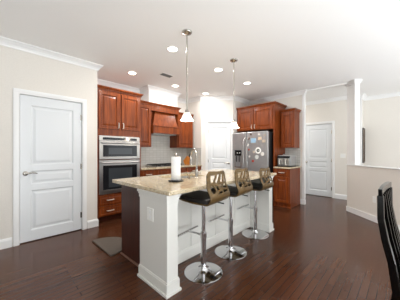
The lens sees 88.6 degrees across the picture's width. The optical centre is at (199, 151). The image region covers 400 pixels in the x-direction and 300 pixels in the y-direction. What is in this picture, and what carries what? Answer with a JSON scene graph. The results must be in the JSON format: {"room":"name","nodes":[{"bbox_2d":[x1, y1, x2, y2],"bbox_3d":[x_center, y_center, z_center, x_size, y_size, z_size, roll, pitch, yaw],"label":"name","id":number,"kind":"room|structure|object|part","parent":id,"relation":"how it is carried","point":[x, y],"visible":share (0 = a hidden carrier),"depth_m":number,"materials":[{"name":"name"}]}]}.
{"room":"kitchen","nodes":[
{"label":"kitchen","id":0,"kind":"room"},
{"bbox_2d":[0,45,96,246],"bbox_3d":[-3.376,-0.105,2.330,3.920,2.710,0.730,0,0,-45],"label":"wall","id":1,"kind":"structure","parent":0,"point":[19,69],"depth_m":2.86,"materials":[{"name":"beige paint"}]},
{"bbox_2d":[0,219,98,249],"bbox_3d":[-3.109,1.187,2.144,3.836,0.125,0.121,0,0,-45],"label":"baseboard","id":2,"kind":"structure","parent":1,"relation":"attached to","point":[4,243],"depth_m":2.69,"materials":[{"name":"white paint"}]},
{"bbox_2d":[13,88,86,246],"bbox_3d":[-2.193,0.200,3.058,0.887,2.100,0.127,0,0,-45],"label":"trim","id":3,"kind":"structure","parent":1,"relation":"attached to","point":[16,91],"depth_m":2.76,"materials":[{"name":"white paint"}]},
{"bbox_2d":[20,94,81,242],"bbox_3d":[-2.156,0.229,3.038,0.771,2.018,0.096,0,0,-45],"label":"door","id":4,"kind":"structure","parent":1,"relation":"in","point":[50,129],"depth_m":3.00,"materials":[{"name":"white paint"}]},
{"bbox_3d":[-2.341,0.295,2.827,0.158,0.062,0.060,0,0,-45],"label":"handle","id":5,"kind":"part","parent":4,"relation":"part of","materials":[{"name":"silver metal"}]},
{"bbox_2d":[0,36,139,93],"bbox_3d":[-2.890,-1.415,2.763,5.020,0.090,0.805,0,0,-45],"label":"trim","id":6,"kind":"structure","parent":1,"relation":"attached to","point":[7,42],"depth_m":3.06,"materials":[{"name":"white paint"}]},
{"bbox_2d":[141,90,176,106],"bbox_3d":[-0.983,-1.280,4.971,0.800,0.357,0.379,0,0,-45],"label":"wall","id":7,"kind":"structure","parent":0,"point":[150,96],"depth_m":4.76,"materials":[{"name":"white paint"}]},
{"bbox_2d":[139,85,180,96],"bbox_3d":[-0.953,-1.415,4.941,0.950,0.090,0.445,0,0,-45],"label":"trim","id":8,"kind":"structure","parent":7,"relation":"attached to","point":[147,87],"depth_m":4.72,"materials":[{"name":"white paint"}]},
{"bbox_2d":[177,96,249,104],"bbox_3d":[0.294,-1.415,5.586,2.277,0.090,0.575,0,0,-3],"label":"trim","id":9,"kind":"structure","parent":7,"relation":"attached to","point":[198,98],"depth_m":5.41,"materials":[{"name":"white paint"}]},
{"bbox_2d":[141,102,185,165],"bbox_3d":[-1.357,-0.105,4.942,2.870,2.710,0.132,0,0,-45],"label":"wall","id":10,"kind":"structure","parent":0,"point":[160,151],"depth_m":5.22,"materials":[{"name":"grey tile"}]},
{"bbox_2d":[141,100,180,146],"bbox_3d":[-1.026,-0.606,4.844,1.190,0.992,0.495,0,0,-45],"label":"range hood","id":11,"kind":"object","parent":10,"relation":"attached to","point":[157,119],"visible":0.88,"depth_m":4.68,"materials":[{"name":"brown wood"}]},
{"bbox_3d":[-1.204,-0.575,4.439,0.305,0.870,0.020,0,0,-45],"label":"door","id":12,"kind":"part","parent":11,"relation":"part of","materials":[{"name":"brown wood"}]},
{"bbox_3d":[-1.043,-1.074,4.861,1.190,0.056,0.430,0,0,-45],"label":"crown","id":13,"kind":"part","parent":11,"relation":"part of","materials":[{"name":"brown wood"}]},
{"bbox_2d":[170,112,193,147],"bbox_3d":[-0.485,-0.558,5.475,0.533,0.897,0.368,0,0,-45],"label":"upper cabinet","id":14,"kind":"object","parent":10,"relation":"attached to","point":[185,139],"visible":0.57,"depth_m":5.33,"materials":[{"name":"brown wood"}]},
{"bbox_3d":[-0.376,-0.525,5.366,0.483,0.790,0.020,0,0,-45],"label":"door","id":15,"kind":"part","parent":14,"relation":"part of","materials":[{"name":"brown wood"}]},
{"bbox_2d":[186,100,200,164],"bbox_3d":[-0.139,-0.105,5.660,0.132,2.710,0.600,0,0,-45],"label":"wall","id":16,"kind":"structure","parent":0,"point":[194,108],"depth_m":5.54,"materials":[{"name":"beige paint"}]},
{"bbox_2d":[0,194,391,299],"bbox_3d":[1.018,1.300,2.164,9.900,0.100,7.420,0,0,-45],"label":"floor","id":17,"kind":"structure","parent":0,"point":[318,249],"depth_m":2.24,"materials":[{"name":"brown wood"}]},
{"bbox_2d":[92,237,121,256],"bbox_3d":[-1.169,1.238,2.774,0.609,0.021,0.340,0,0,44],"label":"kitchen mat","id":18,"kind":"object","parent":17,"relation":"on","point":[112,246],"visible":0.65,"depth_m":2.72,"materials":[{"name":"grey fabric"}]},
{"bbox_2d":[97,84,143,221],"bbox_3d":[-1.677,0.042,4.064,0.885,2.417,0.661,0,0,-45],"label":"tall cabinet","id":19,"kind":"object","parent":17,"relation":"on","point":[118,110],"visible":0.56,"depth_m":3.78,"materials":[{"name":"brown wood"}]},
{"bbox_3d":[-1.637,-0.745,3.709,0.370,0.660,0.020,0,0,-45],"label":"door","id":20,"kind":"part","parent":19,"relation":"part of","materials":[{"name":"brown wood"}]},
{"bbox_3d":[-1.494,1.050,3.852,0.765,0.170,0.020,0,0,-45],"label":"drawer","id":21,"kind":"part","parent":19,"relation":"part of","materials":[{"name":"brown wood"}]},
{"bbox_3d":[-1.494,0.860,3.852,0.765,0.170,0.020,0,0,-45],"label":"drawer","id":22,"kind":"part","parent":19,"relation":"part of","materials":[{"name":"brown wood"}]},
{"bbox_2d":[98,159,139,194],"bbox_3d":[-1.646,0.449,4.005,0.770,0.603,0.588,0,0,-45],"label":"wall oven","id":23,"kind":"object","parent":19,"relation":"in","point":[108,170],"visible":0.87,"depth_m":3.75,"materials":[{"name":"silver metal"}]},
{"bbox_3d":[-1.458,0.193,3.816,0.710,0.027,0.054,0,0,-45],"label":"handle","id":24,"kind":"part","parent":23,"relation":"part of","materials":[{"name":"metal"}]},
{"bbox_2d":[98,135,139,158],"bbox_3d":[-1.646,-0.082,4.005,0.770,0.423,0.588,0,0,-45],"label":"microwave","id":25,"kind":"object","parent":19,"relation":"in","point":[109,147],"visible":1,"depth_m":3.80,"materials":[{"name":"silver metal"}]},
{"bbox_3d":[-1.491,-0.242,3.849,0.770,0.076,0.025,0,0,-45],"label":"control panel","id":26,"kind":"part","parent":25,"relation":"part of","materials":[{"name":"metal"}]},
{"bbox_3d":[-1.458,-0.162,3.816,0.710,0.027,0.054,0,0,-45],"label":"handle","id":27,"kind":"part","parent":25,"relation":"part of","materials":[{"name":"metal"}]},
{"bbox_3d":[-1.685,-1.139,4.071,0.885,0.056,0.640,0,0,-45],"label":"crown","id":28,"kind":"part","parent":19,"relation":"part of","materials":[{"name":"brown wood"}]},
{"bbox_3d":[-1.350,-0.745,3.995,0.370,0.660,0.020,0,0,-45],"label":"door","id":29,"kind":"part","parent":19,"relation":"part of","materials":[{"name":"brown wood"}]},
{"bbox_2d":[141,169,155,176],"bbox_3d":[-1.270,0.811,4.483,0.352,0.878,0.659,0,0,-45],"label":"base cabinet","id":30,"kind":"object","parent":17,"relation":"on","point":[143,172],"visible":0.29,"depth_m":4.27,"materials":[{"name":"brown wood"}]},
{"bbox_2d":[156,167,184,174],"bbox_3d":[-0.845,0.811,4.911,0.846,0.878,0.656,0,0,-45],"label":"base cabinet","id":31,"kind":"object","parent":17,"relation":"on","point":[168,170],"visible":0.09,"depth_m":4.58,"materials":[{"name":"brown wood"}]},
{"bbox_2d":[141,164,201,169],"bbox_3d":[-0.786,0.352,4.986,1.754,0.035,0.633,0,0,-45],"label":"countertop","id":32,"kind":"structure","parent":31,"relation":"on","point":[184,165],"depth_m":4.54,"materials":[{"name":"stone"}]},
{"bbox_2d":[147,163,182,166],"bbox_3d":[-0.852,0.309,4.925,0.760,0.050,0.470,0,0,-45],"label":"gas cooktop","id":33,"kind":"object","parent":32,"relation":"in","point":[159,164],"visible":0.67,"depth_m":4.72,"materials":[{"name":"metal"}]},
{"bbox_2d":[183,154,189,164],"bbox_3d":[-0.316,0.178,5.442,0.238,0.310,0.100,0,0,16],"label":"knife block","id":34,"kind":"object","parent":32,"relation":"on","point":[186,160],"visible":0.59,"depth_m":5.40,"materials":[{"name":"orange wood"}]},
{"bbox_2d":[185,166,200,171],"bbox_3d":[-0.350,0.811,5.404,0.544,0.878,0.659,0,0,-45],"label":"base cabinet","id":35,"kind":"object","parent":17,"relation":"on","point":[187,169],"visible":0.2,"depth_m":5.14,"materials":[{"name":"brown wood"}]},
{"bbox_2d":[120,176,273,299],"bbox_3d":[0.075,0.811,2.873,1.049,0.878,2.145,0,0,43],"label":"kitchen island","id":36,"kind":"object","parent":17,"relation":"on","point":[152,222],"visible":0.69,"depth_m":2.31,"materials":[{"name":"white wood"}]},
{"bbox_3d":[-0.774,1.241,2.334,0.560,0.018,0.018,0,0,44],"label":"shoe moulding","id":37,"kind":"part","parent":36,"relation":"part of","materials":[{"name":"brown wood"}]},
{"bbox_2d":[147,207,152,221],"bbox_3d":[-0.471,0.590,1.941,0.100,0.120,0.006,0,0,44],"label":"outlet plate","id":38,"kind":"object","parent":36,"relation":"attached to","point":[149,209],"depth_m":1.94,"materials":[{"name":"white plastic"}]},
{"bbox_3d":[-0.405,0.811,1.967,0.450,0.878,0.122,0,0,44],"label":"panel","id":39,"kind":"part","parent":36,"relation":"part of","materials":[{"name":"white paint"}]},
{"bbox_3d":[-0.405,0.411,1.967,0.490,0.078,0.162,0,0,44],"label":"cap moulding","id":40,"kind":"part","parent":36,"relation":"part of","materials":[{"name":"white paint"}]},
{"bbox_3d":[-0.401,1.191,1.963,0.486,0.118,0.170,0,0,44],"label":"moulding","id":41,"kind":"part","parent":36,"relation":"part of","materials":[{"name":"white paint"}]},
{"bbox_2d":[112,169,276,195],"bbox_3d":[0.083,0.351,2.881,1.110,0.038,2.160,0,0,44],"label":"island countertop","id":42,"kind":"structure","parent":36,"relation":"on","point":[160,184],"depth_m":2.31,"materials":[{"name":"stone"}]},
{"bbox_2d":[168,153,182,181],"bbox_3d":[-0.274,0.172,2.330,0.170,0.318,0.170,0,0,44],"label":"paper towel holder","id":43,"kind":"object","parent":42,"relation":"on","point":[175,154],"visible":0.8,"depth_m":2.27,"materials":[{"name":"black metal"}]},
{"bbox_2d":[171,157,180,179],"bbox_3d":[-0.274,0.184,2.330,0.106,0.261,0.106,0,0,43],"label":"paper towel roll","id":44,"kind":"object","parent":43,"relation":"on","point":[175,161],"visible":0.95,"depth_m":2.29,"materials":[{"name":"white paper"}]},
{"bbox_2d":[190,149,201,177],"bbox_3d":[-0.080,0.144,2.690,0.203,0.376,0.113,0,0,37],"label":"faucet","id":45,"kind":"object","parent":42,"relation":"on","point":[192,150],"visible":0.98,"depth_m":2.62,"materials":[{"name":"grey metal"}]},
{"bbox_3d":[-0.083,0.094,2.700,0.025,0.276,0.188,0,0,-29],"label":"spout","id":46,"kind":"part","parent":45,"relation":"part of","materials":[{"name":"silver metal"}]},
{"bbox_3d":[0.142,0.811,2.811,0.138,0.878,1.860,0,0,44],"label":"panel","id":47,"kind":"part","parent":36,"relation":"part of","materials":[{"name":"white paint"}]},
{"bbox_3d":[0.198,1.188,2.758,0.016,0.125,1.856,0,0,43],"label":"moulding","id":48,"kind":"part","parent":36,"relation":"part of","materials":[{"name":"white paint"}]},
{"bbox_3d":[0.956,0.811,3.401,0.450,0.878,0.119,0,0,44],"label":"panel","id":49,"kind":"part","parent":36,"relation":"part of","materials":[{"name":"white paint"}]},
{"bbox_3d":[0.960,1.191,3.397,0.486,0.118,0.167,0,0,44],"label":"moulding","id":50,"kind":"part","parent":36,"relation":"part of","materials":[{"name":"white paint"}]},
{"bbox_2d":[178,170,229,283],"bbox_3d":[0.037,0.716,2.134,0.447,1.066,0.396,0,0,35],"label":"bar stool","id":51,"kind":"object","parent":17,"relation":"on","point":[202,272],"visible":1,"depth_m":2.06,"materials":[{"name":"silver metal"}]},
{"bbox_2d":[180,190,213,204],"bbox_3d":[0.026,0.464,2.142,0.355,0.054,0.356,0,0,35],"label":"cushion","id":52,"kind":"object","parent":51,"relation":"on","point":[199,197],"depth_m":2.04,"materials":[{"name":"black leather"}]},
{"bbox_2d":[208,167,252,259],"bbox_3d":[0.383,0.720,2.559,0.447,1.058,0.396,0,0,38],"label":"bar stool","id":53,"kind":"object","parent":17,"relation":"on","point":[229,251],"visible":0.88,"depth_m":2.50,"materials":[{"name":"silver metal"}]},
{"bbox_2d":[211,185,237,195],"bbox_3d":[0.372,0.471,2.567,0.355,0.054,0.356,0,0,38],"label":"cushion","id":54,"kind":"object","parent":53,"relation":"on","point":[233,190],"depth_m":2.48,"materials":[{"name":"black leather"}]},
{"bbox_2d":[233,131,272,203],"bbox_3d":[1.438,0.377,5.255,0.982,1.723,0.835,0,0,45],"label":"refrigerator","id":55,"kind":"object","parent":17,"relation":"on","point":[241,160],"visible":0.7,"depth_m":4.94,"materials":[{"name":"silver metal"}]},
{"bbox_3d":[0.970,0.025,5.234,0.200,0.140,0.005,0,0,45],"label":"dispenser panel","id":56,"kind":"part","parent":55,"relation":"part of","materials":[{"name":"black plastic"}]},
{"bbox_3d":[1.020,0.338,5.237,0.416,1.645,0.068,0,0,45],"label":"freezer door","id":57,"kind":"part","parent":55,"relation":"part of","materials":[{"name":"metal"}]},
{"bbox_3d":[1.090,0.150,5.071,0.025,1.015,0.084,0,0,45],"label":"handle","id":58,"kind":"part","parent":55,"relation":"part of","materials":[{"name":"metal"}]},
{"bbox_3d":[1.157,0.150,5.004,0.025,1.015,0.084,0,0,45],"label":"handle","id":59,"kind":"part","parent":55,"relation":"part of","materials":[{"name":"metal"}]},
{"bbox_2d":[255,147,260,153],"bbox_3d":[1.369,-0.035,4.832,0.150,0.150,0.010,0,0,45],"label":"magnet","id":60,"kind":"object","parent":55,"relation":"attached to","point":[257,150],"visible":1,"depth_m":4.83,"materials":[{"name":"white paint"}]},
{"bbox_3d":[1.370,0.338,4.887,0.558,1.645,0.068,0,0,45],"label":"fridge door","id":61,"kind":"part","parent":55,"relation":"part of","materials":[{"name":"metal"}]},
{"bbox_2d":[237,167,273,239],"bbox_3d":[0.839,0.739,3.114,0.447,1.021,0.396,0,0,41],"label":"bar stool","id":62,"kind":"object","parent":17,"relation":"on","point":[254,233],"visible":0.89,"depth_m":3.05,"materials":[{"name":"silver metal"}]},
{"bbox_2d":[239,182,261,189],"bbox_3d":[0.829,0.508,3.123,0.355,0.054,0.356,0,0,41],"label":"cushion","id":63,"kind":"object","parent":62,"relation":"on","point":[256,186],"depth_m":3.01,"materials":[{"name":"black leather"}]},
{"bbox_2d":[236,101,286,205],"bbox_3d":[1.571,0.042,5.301,1.075,2.417,0.676,0,0,45],"label":"tall cabinet","id":64,"kind":"object","parent":17,"relation":"on","point":[264,116],"visible":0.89,"depth_m":4.95,"materials":[{"name":"brown wood"}]},
{"bbox_3d":[1.169,-0.820,5.294,0.458,0.520,0.020,0,0,45],"label":"door","id":65,"kind":"part","parent":64,"relation":"part of","materials":[{"name":"brown wood"}]},
{"bbox_3d":[1.578,-1.139,5.308,1.075,0.056,0.658,0,0,45],"label":"crown","id":66,"kind":"part","parent":64,"relation":"part of","materials":[{"name":"brown wood"}]},
{"bbox_3d":[1.518,-0.820,4.945,0.478,0.520,0.020,0,0,45],"label":"door","id":67,"kind":"part","parent":64,"relation":"part of","materials":[{"name":"brown wood"}]},
{"bbox_3d":[1.933,0.070,4.981,0.030,2.360,0.618,0,0,45],"label":"panel","id":68,"kind":"part","parent":64,"relation":"part of","materials":[{"name":"brown wood"}]},
{"bbox_2d":[274,168,299,208],"bbox_3d":[2.049,0.811,4.815,0.358,0.878,0.689,0,0,45],"label":"base cabinet","id":69,"kind":"object","parent":17,"relation":"on","point":[286,181],"visible":0.93,"depth_m":4.64,"materials":[{"name":"brown wood"}]},
{"bbox_3d":[1.839,0.463,4.610,0.310,0.145,0.020,0,0,45],"label":"drawer","id":70,"kind":"part","parent":69,"relation":"part of","materials":[{"name":"brown wood"}]},
{"bbox_3d":[1.839,0.845,4.610,0.310,0.580,0.020,0,0,45],"label":"door","id":71,"kind":"part","parent":69,"relation":"part of","materials":[{"name":"brown wood"}]},
{"bbox_2d":[274,166,300,168],"bbox_3d":[2.063,0.352,4.816,0.668,0.035,0.383,0,0,-45],"label":"countertop","id":72,"kind":"structure","parent":69,"relation":"on","point":[274,166],"depth_m":4.58,"materials":[{"name":"stone"}]},
{"bbox_3d":[2.015,0.332,4.784,0.445,0.006,0.335,0,0,-45],"label":"mat","id":73,"kind":"object","parent":72,"relation":"on","visible":0},
{"bbox_2d":[278,154,294,166],"bbox_3d":[1.996,0.187,4.775,0.300,0.282,0.404,0,0,45],"label":"toaster","id":74,"kind":"object","parent":73,"relation":"on","point":[283,160],"visible":1,"depth_m":4.68,"materials":[{"name":"silver metal"}]},
{"bbox_2d":[278,158,282,165],"bbox_3d":[1.836,0.230,4.715,0.093,0.172,0.134,0,0,-45],"label":"basket","id":75,"kind":"object","parent":74,"relation":"on","point":[280,160],"depth_m":4.72,"materials":[{"name":"silver metal"}]},
{"bbox_2d":[284,158,289,165],"bbox_3d":[1.935,0.230,4.616,0.093,0.172,0.134,0,0,-45],"label":"basket","id":76,"kind":"object","parent":74,"relation":"on","point":[286,160],"depth_m":4.62,"materials":[{"name":"silver metal"}]},
{"bbox_2d":[377,182,399,299],"bbox_3d":[1.424,0.733,1.208,0.494,1.038,0.549,0,0,-42],"label":"dining chair","id":77,"kind":"object","parent":17,"relation":"on","point":[387,223],"visible":1,"depth_m":1.24,"materials":[{"name":"black paint"}]},
{"bbox_3d":[1.258,0.241,1.392,0.477,0.054,0.024,0,0,-42],"label":"crest rail","id":78,"kind":"part","parent":77,"relation":"part of","materials":[{"name":"black paint"}]},
{"bbox_3d":[1.447,0.758,1.518,0.044,0.988,0.118,0,0,-42],"label":"leg","id":79,"kind":"part","parent":77,"relation":"part of","materials":[{"name":"black paint"}]},
{"bbox_2d":[0,0,399,101],"bbox_3d":[1.018,-1.510,2.164,9.900,0.100,7.420,0,0,-45],"label":"ceiling","id":80,"kind":"structure","parent":0,"point":[280,47],"depth_m":2.66,"materials":[{"name":"white paint"}]},
{"bbox_2d":[127,71,136,74],"bbox_3d":[-1.252,-1.456,3.783,0.170,0.006,0.170,0,0,-45],"label":"recessed light","id":81,"kind":"object","parent":80,"relation":"in","point":[128,72],"visible":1,"depth_m":3.77,"materials":[{"name":"white"}]},
{"bbox_2d":[159,72,173,77],"bbox_3d":[-0.636,-1.455,3.889,0.260,0.009,0.140,0,0,-45],"label":"ceiling vent","id":82,"kind":"object","parent":80,"relation":"in","point":[162,73],"visible":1,"depth_m":3.89,"materials":[{"name":"white metal"}]},
{"bbox_2d":[166,46,178,51],"bbox_3d":[-0.389,-1.456,2.906,0.170,0.006,0.170,0,0,-45],"label":"recessed light","id":83,"kind":"object","parent":80,"relation":"in","point":[169,48],"visible":1,"depth_m":2.91,"materials":[{"name":"white paint"}]},
{"bbox_2d":[180,29,193,121],"bbox_3d":[-0.159,-0.921,2.493,0.164,1.078,0.164,0,0,-45],"label":"pendant light","id":84,"kind":"object","parent":80,"relation":"hanging from","point":[186,117],"visible":1,"depth_m":2.49,"materials":[{"name":"grey metal"}]},
{"bbox_3d":[-0.159,-0.428,2.493,0.164,0.093,0.164,0,0,-45],"label":"lamp shade","id":85,"kind":"part","parent":84,"relation":"part of","materials":[{"name":"white glass"}]},
{"bbox_3d":[-0.159,-0.963,2.493,0.015,0.906,0.014,0,0,-45],"label":"rod","id":86,"kind":"part","parent":84,"relation":"part of","materials":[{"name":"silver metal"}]},
{"bbox_2d":[214,68,222,71],"bbox_3d":[0.325,-1.456,3.635,0.170,0.006,0.170,0,0,-45],"label":"recessed light","id":87,"kind":"object","parent":80,"relation":"in","point":[215,69],"visible":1,"depth_m":3.62,"materials":[{"name":"white"}]},
{"bbox_2d":[229,58,238,128],"bbox_3d":[0.537,-0.921,3.253,0.164,1.078,0.164,0,0,-45],"label":"pendant light","id":88,"kind":"object","parent":80,"relation":"hanging from","point":[233,124],"visible":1,"depth_m":3.25,"materials":[{"name":"white"}]},
{"bbox_3d":[0.537,-0.963,3.253,0.015,0.906,0.014,0,0,-45],"label":"rod","id":89,"kind":"part","parent":88,"relation":"part of","materials":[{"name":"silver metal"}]},
{"bbox_3d":[0.537,-0.428,3.253,0.164,0.093,0.164,0,0,-45],"label":"lamp shade","id":90,"kind":"part","parent":88,"relation":"part of","materials":[{"name":"white glass"}]},
{"bbox_2d":[306,82,346,91],"bbox_3d":[2.800,-1.442,4.610,0.080,0.035,0.840,0,0,-45],"label":"beam","id":91,"kind":"structure","parent":80,"relation":"attached to","point":[345,83],"depth_m":4.55,"materials":[{"name":"white paint"}]},
{"bbox_2d":[201,100,232,170],"bbox_3d":[0.460,-0.105,5.459,0.848,2.710,0.100,0,0,0],"label":"wall","id":92,"kind":"structure","parent":0,"point":[210,109],"depth_m":5.41,"materials":[{"name":"beige paint"}]},
{"bbox_2d":[208,123,229,169],"bbox_3d":[0.498,0.229,5.412,0.618,2.018,0.096,0,0,0],"label":"door","id":93,"kind":"structure","parent":92,"relation":"in","point":[218,133],"depth_m":5.43,"materials":[{"name":"white paint"}]},
{"bbox_2d":[205,120,232,169],"bbox_3d":[0.510,0.200,5.452,0.734,2.100,0.127,0,0,0],"label":"trim","id":94,"kind":"structure","parent":92,"relation":"attached to","point":[206,121],"depth_m":5.39,"materials":[{"name":"white paint"}]},
{"bbox_2d":[233,100,248,132],"bbox_3d":[1.107,-0.105,5.717,0.750,2.710,0.120,0,0,-45],"label":"wall","id":95,"kind":"structure","parent":0,"point":[237,104],"depth_m":5.51,"materials":[{"name":"beige paint"}]},
{"bbox_2d":[249,95,301,198],"bbox_3d":[1.927,-0.105,5.476,0.091,2.710,1.620,0,0,-45],"label":"wall","id":96,"kind":"structure","parent":0,"point":[295,101],"depth_m":4.99,"materials":[{"name":"beige paint"}]},
{"bbox_2d":[249,89,306,104],"bbox_3d":[1.973,-1.415,5.385,0.155,0.090,1.575,0,0,-45],"label":"trim","id":97,"kind":"structure","parent":96,"relation":"attached to","point":[301,92],"depth_m":5.25,"materials":[{"name":"white paint"}]},
{"bbox_2d":[280,108,300,147],"bbox_3d":[2.172,-0.553,4.919,0.365,0.907,0.368,0,0,45],"label":"upper cabinet","id":98,"kind":"object","parent":96,"relation":"attached to","point":[289,118],"visible":1,"depth_m":4.81,"materials":[{"name":"brown wood"}]},
{"bbox_3d":[2.049,-0.520,4.824,0.275,0.800,0.020,0,0,45],"label":"door","id":99,"kind":"part","parent":98,"relation":"part of","materials":[{"name":"brown wood"}]},
{"bbox_3d":[2.172,-0.979,4.919,0.365,0.056,0.368,0,0,45],"label":"crown","id":100,"kind":"part","parent":98,"relation":"part of","materials":[{"name":"brown wood"}]},
{"bbox_2d":[300,199,305,204],"bbox_3d":[2.477,1.187,4.923,0.096,0.125,0.091,0,0,-45],"label":"baseboard","id":101,"kind":"structure","parent":96,"relation":"attached to","point":[302,201],"depth_m":4.89,"materials":[{"name":"white paint"}]},
{"bbox_2d":[302,95,305,198],"bbox_3d":[2.493,-0.122,4.918,0.100,2.485,0.050,0,0,-45],"label":"trim","id":102,"kind":"structure","parent":96,"relation":"attached to","point":[303,96],"depth_m":4.88,"materials":[{"name":"white paint"}]},
{"bbox_2d":[306,99,363,194],"bbox_3d":[3.288,-0.105,6.258,0.500,2.710,2.640,0,0,-45],"label":"wall","id":103,"kind":"structure","parent":0,"point":[336,111],"depth_m":5.49,"materials":[{"name":"beige paint"}]},
{"bbox_2d":[306,124,331,196],"bbox_3d":[3.351,0.229,5.830,0.724,2.018,0.117,0,0,45],"label":"door","id":104,"kind":"structure","parent":103,"relation":"in","point":[318,137],"depth_m":5.83,"materials":[{"name":"white paint"}]},
{"bbox_2d":[306,121,334,197],"bbox_3d":[3.378,0.200,5.874,0.840,2.100,0.127,0,0,45],"label":"trim","id":105,"kind":"structure","parent":103,"relation":"attached to","point":[324,122],"depth_m":5.55,"materials":[{"name":"white paint"}]},
{"bbox_2d":[335,194,346,199],"bbox_3d":[4.590,1.187,4.944,0.516,0.125,6.100,0,0,-45],"label":"baseboard","id":106,"kind":"structure","parent":103,"relation":"attached to","point":[337,196],"depth_m":5.44,"materials":[{"name":"white paint"}]},
{"bbox_2d":[306,92,399,105],"bbox_3d":[4.570,-1.415,4.923,0.575,0.090,6.100,0,0,-45],"label":"trim","id":107,"kind":"structure","parent":103,"relation":"attached to","point":[363,96],"depth_m":5.37,"materials":[{"name":"white paint"}]},
{"bbox_2d":[360,98,361,164],"bbox_3d":[4.052,-0.122,5.203,0.112,2.485,0.092,0,0,-45],"label":"trim","id":108,"kind":"structure","parent":103,"relation":"attached to","point":[360,98],"depth_m":5.14,"materials":[{"name":"white paint"}]},
{"bbox_2d":[362,128,364,162],"bbox_3d":[4.268,-0.170,5.349,0.320,0.900,0.030,0,0,-45],"label":"picture frame","id":109,"kind":"object","parent":103,"relation":"attached to","point":[363,129],"visible":0.97,"depth_m":5.24,"materials":[{"name":"black"}]},
{"bbox_2d":[347,165,399,224],"bbox_3d":[3.175,0.764,2.625,0.110,0.972,3.450,0,0,0],"label":"wall","id":110,"kind":"structure","parent":0,"point":[363,183],"depth_m":3.77,"materials":[{"name":"beige paint"}]},
{"bbox_2d":[346,206,399,230],"bbox_3d":[3.113,1.195,2.631,0.014,0.110,3.462,0,0,0],"label":"baseboard","id":111,"kind":"structure","parent":110,"relation":"attached to","point":[370,217],"depth_m":3.90,"materials":[{"name":"white paint"}]},
{"bbox_2d":[346,164,399,169],"bbox_3d":[3.175,0.269,2.632,0.146,0.018,3.465,0,0,0],"label":"trim","id":112,"kind":"structure","parent":110,"relation":"on","point":[346,164],"depth_m":3.67,"materials":[{"name":"white paint"}]},
{"bbox_2d":[347,83,359,164],"bbox_3d":[3.170,-0.600,4.240,0.100,1.720,0.220,0,0,0],"label":"column","id":113,"kind":"structure","parent":112,"relation":"on","point":[353,91],"depth_m":4.17,"materials":[{"name":"white paint"}]},
{"bbox_2d":[346,79,361,86],"bbox_3d":[3.170,-1.423,4.240,0.160,0.075,0.280,0,0,0],"label":"trim","id":114,"kind":"structure","parent":113,"relation":"attached to","point":[349,83],"depth_m":4.13,"materials":[{"name":"white paint"}]},
{"bbox_2d":[364,96,399,167],"bbox_3d":[5.742,-0.105,4.243,0.120,2.710,3.680,0,0,-45],"label":"wall","id":115,"kind":"structure","parent":0,"point":[381,116],"depth_m":5.24,"materials":[{"name":"beige paint"}]}
]}

